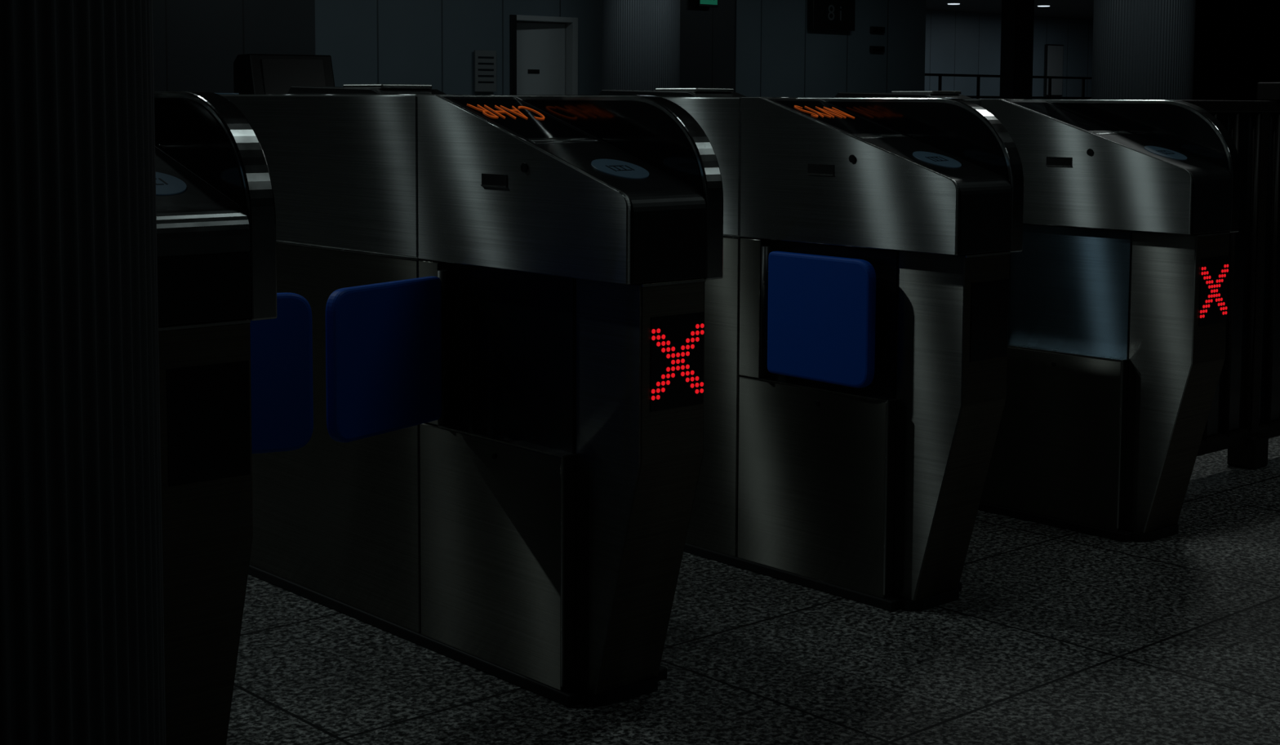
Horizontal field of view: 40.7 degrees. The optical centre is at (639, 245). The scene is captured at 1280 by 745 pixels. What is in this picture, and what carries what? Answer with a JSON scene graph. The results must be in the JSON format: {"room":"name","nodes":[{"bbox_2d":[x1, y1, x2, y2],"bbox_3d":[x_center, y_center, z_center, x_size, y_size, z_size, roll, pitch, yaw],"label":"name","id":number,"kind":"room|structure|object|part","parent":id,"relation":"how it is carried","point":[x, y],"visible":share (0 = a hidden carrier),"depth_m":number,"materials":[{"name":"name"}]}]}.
{"room":"railway station","nodes":[
{"label":"railway station","id":0,"kind":"room"},
{"bbox_2d":[315,0,926,97],"bbox_3d":[2.916,-2.547,24.066,17.300,3.300,0.250,-4,6,-42],"label":"wall","id":1,"kind":"structure","parent":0,"point":[434,42],"depth_m":20.73,"materials":[{"name":"grey paint"}]},
{"bbox_2d":[152,0,1279,100],"bbox_3d":[2.299,-2.501,23.483,49.000,3.300,0.300,-4,6,-42],"label":"wall","id":2,"kind":"structure","parent":0,"point":[197,43],"depth_m":22.07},
{"bbox_2d":[474,49,496,92],"bbox_3d":[-1.762,-1.990,19.696,0.300,0.470,0.024,-4,6,-42],"label":"vent","id":3,"kind":"object","parent":2,"relation":"attached to","point":[485,61],"visible":1,"depth_m":19.68,"materials":[{"name":"grey metal"}]},
{"bbox_2d":[509,14,516,94],"bbox_3d":[-1.551,-1.633,20.120,0.080,2.090,0.280,-4,6,-42],"label":"frame","id":4,"kind":"object","parent":2,"relation":"attached to","point":[513,18],"visible":0.24,"depth_m":19.96,"materials":[{"name":"grey metal"}]},
{"bbox_2d":[516,22,564,94],"bbox_3d":[-1.263,-1.630,20.464,0.860,2.010,0.041,-3,6,-35],"label":"leaf","id":5,"kind":"object","parent":2,"relation":"attached to","point":[540,46],"visible":0.24,"depth_m":20.45,"materials":[{"name":"grey"}]},
{"bbox_2d":[528,69,539,73],"bbox_3d":[-1.256,-2.057,20.404,0.160,0.050,0.006,-3,6,-35],"label":"door sign","id":6,"kind":"object","parent":5,"relation":"attached to","point":[530,71],"visible":1,"depth_m":20.40,"materials":[{"name":"black plastic"}]},
{"bbox_2d":[516,14,573,22],"bbox_3d":[-1.203,-2.668,20.342,0.840,0.060,0.280,-4,6,-42],"label":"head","id":7,"kind":"structure","parent":2,"relation":"in","point":[524,18],"depth_m":20.26,"materials":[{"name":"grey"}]},
{"bbox_2d":[558,17,577,94],"bbox_3d":[-0.865,-1.681,20.731,0.080,2.090,0.280,-4,6,-42],"label":"frame","id":8,"kind":"object","parent":2,"relation":"attached to","point":[571,28],"visible":0.24,"depth_m":20.60,"materials":[{"name":"grey metal"}]},
{"bbox_2d":[869,45,884,52],"bbox_3d":[3.325,-2.752,24.209,0.280,0.090,0.056,-4,6,-42],"label":"wall sensor","id":9,"kind":"object","parent":2,"relation":"attached to","point":[872,48],"visible":1,"depth_m":24.17,"materials":[{"name":"black plastic"}]},
{"bbox_2d":[869,26,884,33],"bbox_3d":[3.326,-3.022,24.186,0.280,0.090,0.056,-4,6,-42],"label":"wall sensor","id":10,"kind":"object","parent":2,"relation":"attached to","point":[877,29],"visible":1,"depth_m":24.15,"materials":[{"name":"black plastic"}]},
{"bbox_2d":[226,435,1279,744],"bbox_3d":[5.422,-0.502,20.132,49.000,0.100,34.000,-4,6,-42],"label":"floor","id":11,"kind":"structure","parent":0,"point":[1052,636],"depth_m":3.38,"materials":[{"name":"tile"}]},
{"bbox_2d":[154,91,313,744],"bbox_3d":[-1.124,0.255,3.252,0.557,1.127,1.902,-4,6,-42],"label":"gate","id":12,"kind":"object","parent":11,"relation":"on","point":[236,352],"visible":0.37,"depth_m":2.48,"materials":[{"name":"metal"}]},
{"bbox_3d":[-0.617,0.112,2.428,0.150,0.004,0.012,-4,6,-42],"label":"trim","id":13,"kind":"part","parent":12,"relation":"part of","materials":[{"name":"silver metal"}]},
{"bbox_2d":[233,53,334,94],"bbox_3d":[-1.942,-0.376,9.499,0.460,1.340,0.406,-2,5,-30],"label":"kiosk","id":14,"kind":"object","parent":11,"relation":"on","point":[253,73],"visible":0.26,"depth_m":9.32,"materials":[{"name":"black plastic"}]},
{"bbox_2d":[216,84,723,707],"bbox_3d":[-0.678,0.224,3.651,0.578,1.127,1.900,-4,6,-42],"label":"gate","id":15,"kind":"object","parent":11,"relation":"on","point":[497,473],"visible":0.94,"depth_m":3.23,"materials":[{"name":"metal"}]},
{"bbox_3d":[-0.846,0.365,3.924,0.033,0.758,1.248,-4,6,-42],"label":"panel","id":16,"kind":"part","parent":15,"relation":"part of","materials":[{"name":"metal"}]},
{"bbox_3d":[-0.536,-0.338,3.668,0.128,0.010,0.150,-4,6,-42],"label":"sensor lid","id":17,"kind":"part","parent":15,"relation":"part of","materials":[{"name":"silver metal"}]},
{"bbox_3d":[-0.405,0.191,3.415,0.033,0.322,0.067,-4,6,-42],"label":"hinge panel","id":18,"kind":"part","parent":15,"relation":"part of","materials":[{"name":"metal"}]},
{"bbox_3d":[-0.383,0.198,3.361,0.022,0.300,0.022,3,6,31],"label":"hinge post","id":19,"kind":"part","parent":15,"relation":"part of","materials":[{"name":"black plastic"}]},
{"bbox_3d":[-0.244,0.206,3.260,0.006,0.322,0.376,-4,6,-42],"label":"recess panel","id":20,"kind":"part","parent":15,"relation":"part of","materials":[{"name":"black plastic"}]},
{"bbox_3d":[-0.230,-0.243,3.307,0.155,0.003,0.246,-4,23,-42],"label":"display glass","id":21,"kind":"part","parent":15,"relation":"part of","materials":[{"name":"black glass"}]},
{"bbox_3d":[-0.226,-0.115,3.174,0.010,0.325,0.625,-4,6,-42],"label":"panel","id":22,"kind":"part","parent":15,"relation":"part of","materials":[{"name":"metal"}]},
{"bbox_3d":[0.057,0.065,3.028,0.150,0.004,0.012,-4,6,-42],"label":"trim","id":23,"kind":"part","parent":15,"relation":"part of","materials":[{"name":"black metal"}]},
{"bbox_2d":[598,87,1023,612],"bbox_3d":[0.095,0.170,4.339,0.263,1.127,1.900,-4,6,-42],"label":"gate","id":24,"kind":"object","parent":11,"relation":"on","point":[856,317],"visible":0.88,"depth_m":3.78,"materials":[{"name":"metal"}]},
{"bbox_3d":[0.135,-0.384,4.265,0.128,0.010,0.150,-4,6,-42],"label":"sensor lid","id":25,"kind":"part","parent":24,"relation":"part of","materials":[{"name":"silver metal"}]},
{"bbox_3d":[-0.175,0.319,4.521,0.033,0.758,1.248,-4,6,-42],"label":"panel","id":26,"kind":"part","parent":24,"relation":"part of","materials":[{"name":"metal"}]},
{"bbox_3d":[0.266,0.144,4.012,0.033,0.322,0.067,-4,6,-42],"label":"hinge panel","id":27,"kind":"part","parent":24,"relation":"part of","materials":[{"name":"metal"}]},
{"bbox_3d":[0.287,0.151,3.958,0.022,0.300,0.022,-4,6,-40],"label":"hinge post","id":28,"kind":"part","parent":24,"relation":"part of","materials":[{"name":"black plastic"}]},
{"bbox_3d":[0.426,0.160,3.857,0.006,0.322,0.376,-4,6,-42],"label":"recess panel","id":29,"kind":"part","parent":24,"relation":"part of","materials":[{"name":"black plastic"}]},
{"bbox_3d":[0.441,-0.290,3.904,0.155,0.003,0.246,-4,23,-42],"label":"display glass","id":30,"kind":"part","parent":24,"relation":"part of","materials":[{"name":"black glass"}]},
{"bbox_3d":[0.444,-0.162,3.771,0.010,0.325,0.625,-4,6,-42],"label":"panel","id":31,"kind":"part","parent":24,"relation":"part of","materials":[{"name":"metal"}]},
{"bbox_3d":[0.728,0.019,3.625,0.150,0.004,0.012,-4,6,-42],"label":"trim","id":32,"kind":"part","parent":24,"relation":"part of","materials":[{"name":"black metal"}]},
{"bbox_2d":[924,73,1092,99],"bbox_3d":[5.562,-2.032,28.468,8.040,1.570,0.040,-4,6,-42],"label":"handrail","id":33,"kind":"object","parent":11,"relation":"on","point":[940,83],"visible":0.14,"depth_m":29.41,"materials":[{"name":"brown metal"}]},
{"bbox_3d":[5.551,-2.793,28.392,8.000,0.040,0.040,-4,6,-42],"label":"rail","id":34,"kind":"part","parent":33,"relation":"part of","materials":[{"name":"grey metal"}]},
{"bbox_3d":[5.549,-2.445,28.421,8.000,0.040,0.040,-4,6,-42],"label":"rail","id":35,"kind":"part","parent":33,"relation":"part of","materials":[{"name":"grey metal"}]},
{"bbox_2d":[834,90,1240,542],"bbox_3d":[0.773,0.123,4.943,0.242,1.127,1.900,-4,6,-42],"label":"gate","id":36,"kind":"object","parent":11,"relation":"on","point":[1118,280],"visible":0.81,"depth_m":4.35,"materials":[{"name":"metal"}]},
{"bbox_3d":[0.805,-0.430,4.862,0.128,0.010,0.150,-4,6,-42],"label":"sensor lid","id":37,"kind":"part","parent":36,"relation":"part of","materials":[{"name":"silver metal"}]},
{"bbox_3d":[1.111,-0.336,4.501,0.155,0.003,0.246,-4,23,-42],"label":"display glass","id":38,"kind":"part","parent":36,"relation":"part of","materials":[{"name":"black glass"}]},
{"bbox_3d":[1.097,0.114,4.454,0.006,0.322,0.376,-4,6,-42],"label":"recess panel","id":39,"kind":"part","parent":36,"relation":"part of","materials":[{"name":"metal"}]},
{"bbox_3d":[1.115,-0.208,4.368,0.010,0.325,0.625,-4,6,-42],"label":"panel","id":40,"kind":"part","parent":36,"relation":"part of","materials":[{"name":"metal"}]},
{"bbox_3d":[1.398,-0.028,4.222,0.150,0.004,0.012,-4,6,-42],"label":"trim","id":41,"kind":"part","parent":36,"relation":"part of","materials":[{"name":"black metal"}]},
{"bbox_2d":[1176,82,1279,469],"bbox_3d":[2.401,0.052,5.687,3.150,1.160,0.090,-4,6,-42],"label":"barrier fence","id":42,"kind":"object","parent":11,"relation":"on","point":[1244,414],"visible":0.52,"depth_m":5.16,"materials":[{"name":"brown metal"}]},
{"bbox_3d":[2.403,-0.453,5.645,3.150,0.035,0.050,-4,6,-42],"label":"rail","id":43,"kind":"part","parent":42,"relation":"part of","materials":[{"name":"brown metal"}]},
{"bbox_3d":[2.398,0.533,5.727,3.150,0.045,0.040,-4,6,-42],"label":"rail","id":44,"kind":"part","parent":42,"relation":"part of","materials":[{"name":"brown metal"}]},
{"bbox_3d":[2.401,0.038,5.686,3.150,0.950,0.008,-4,6,-42],"label":"infill panel","id":45,"kind":"part","parent":42,"relation":"part of","materials":[{"name":"black metal"}]},
{"bbox_3d":[1.843,0.619,5.237,0.090,0.100,0.090,-4,6,-42],"label":"post","id":46,"kind":"part","parent":42,"relation":"part of","materials":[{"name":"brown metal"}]},
{"bbox_3d":[1.845,0.121,5.195,0.044,1.100,0.044,-4,6,-42],"label":"post","id":47,"kind":"part","parent":42,"relation":"part of","materials":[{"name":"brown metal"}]},
{"bbox_3d":[-0.823,0.893,1.667,0.760,0.120,0.760,-4,6,-42],"label":"ring","id":48,"kind":"object","parent":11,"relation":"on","visible":0},
{"bbox_2d":[0,0,165,744],"bbox_3d":[-0.816,-0.751,1.530,0.720,3.180,0.720,-4,6,-42],"label":"shaft","id":49,"kind":"object","parent":48,"relation":"on","point":[82,658],"visible":1,"depth_m":1.48,"materials":[{"name":"grey metal"}]},
{"bbox_3d":[4.624,-0.275,16.031,0.940,0.120,0.940,-4,6,-42],"label":"ring","id":50,"kind":"object","parent":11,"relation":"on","visible":0},
{"bbox_2d":[1091,0,1195,100],"bbox_3d":[4.632,-1.919,15.895,0.900,3.180,0.900,-4,6,-42],"label":"column","id":51,"kind":"structure","parent":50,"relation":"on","point":[1142,49],"depth_m":15.53,"materials":[{"name":"grey metal"}]},
{"bbox_3d":[0.004,-0.636,20.108,0.940,0.120,0.940,-4,6,-42],"label":"ring","id":52,"kind":"object","parent":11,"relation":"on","visible":0},
{"bbox_2d":[601,0,679,90],"bbox_3d":[0.012,-2.281,19.971,0.900,3.180,0.900,-4,6,-42],"label":"column","id":53,"kind":"structure","parent":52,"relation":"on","point":[641,38],"depth_m":19.59,"materials":[{"name":"grey metal"}]},
{"bbox_2d":[534,9,1093,99],"bbox_3d":[5.274,-3.579,36.621,19.000,3.300,0.100,-4,6,-42],"label":"wall","id":54,"kind":"structure","parent":0,"point":[957,42],"depth_m":38.71,"materials":[{"name":"grey paint"}]},
{"bbox_2d":[1044,44,1063,96],"bbox_3d":[9.681,-4.095,40.365,0.660,1.210,0.060,-4,6,-42],"label":"notice board","id":55,"kind":"object","parent":54,"relation":"attached to","point":[1054,56],"visible":0.98,"depth_m":40.32,"materials":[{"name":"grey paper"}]},
{"bbox_2d":[925,0,1093,20],"bbox_3d":[7.859,-4.823,33.621,19.000,0.100,7.640,-4,6,-42],"label":"ceiling","id":56,"kind":"structure","parent":0,"point":[1067,9],"depth_m":36.20,"materials":[{"name":"grey paint"}]},
{"bbox_2d":[946,2,961,4],"bbox_3d":[6.266,-4.838,34.507,0.300,0.032,0.300,-4,6,-42],"label":"recessed light","id":57,"kind":"object","parent":56,"relation":"in","point":[949,3],"visible":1,"depth_m":34.41,"materials":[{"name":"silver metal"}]},
{"bbox_2d":[1035,4,1051,6],"bbox_3d":[8.205,-4.879,35.111,0.300,0.032,0.300,-4,6,-42],"label":"recessed light","id":58,"kind":"object","parent":56,"relation":"in","point":[1039,5],"visible":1,"depth_m":34.99,"materials":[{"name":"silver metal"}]},
{"bbox_3d":[5.438,-3.890,19.850,49.000,0.100,34.000,-4,6,-42],"label":"ceiling","id":59,"kind":"structure","parent":0,"visible":0},
{"bbox_2d":[695,0,718,7],"bbox_3d":[0.855,-3.528,21.863,0.340,1.000,0.069,-4,6,-42],"label":"exit sign","id":60,"kind":"object","parent":59,"relation":"hanging from","point":[710,3],"visible":1,"depth_m":21.87,"materials":[{"name":"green plastic"}]},
{"bbox_2d":[808,0,855,31],"bbox_3d":[2.612,-3.539,23.435,0.850,1.220,0.113,-4,6,-42],"label":"information sign","id":61,"kind":"object","parent":59,"relation":"hanging from","point":[825,15],"visible":1,"depth_m":23.40,"materials":[{"name":"black plastic"}]}
]}

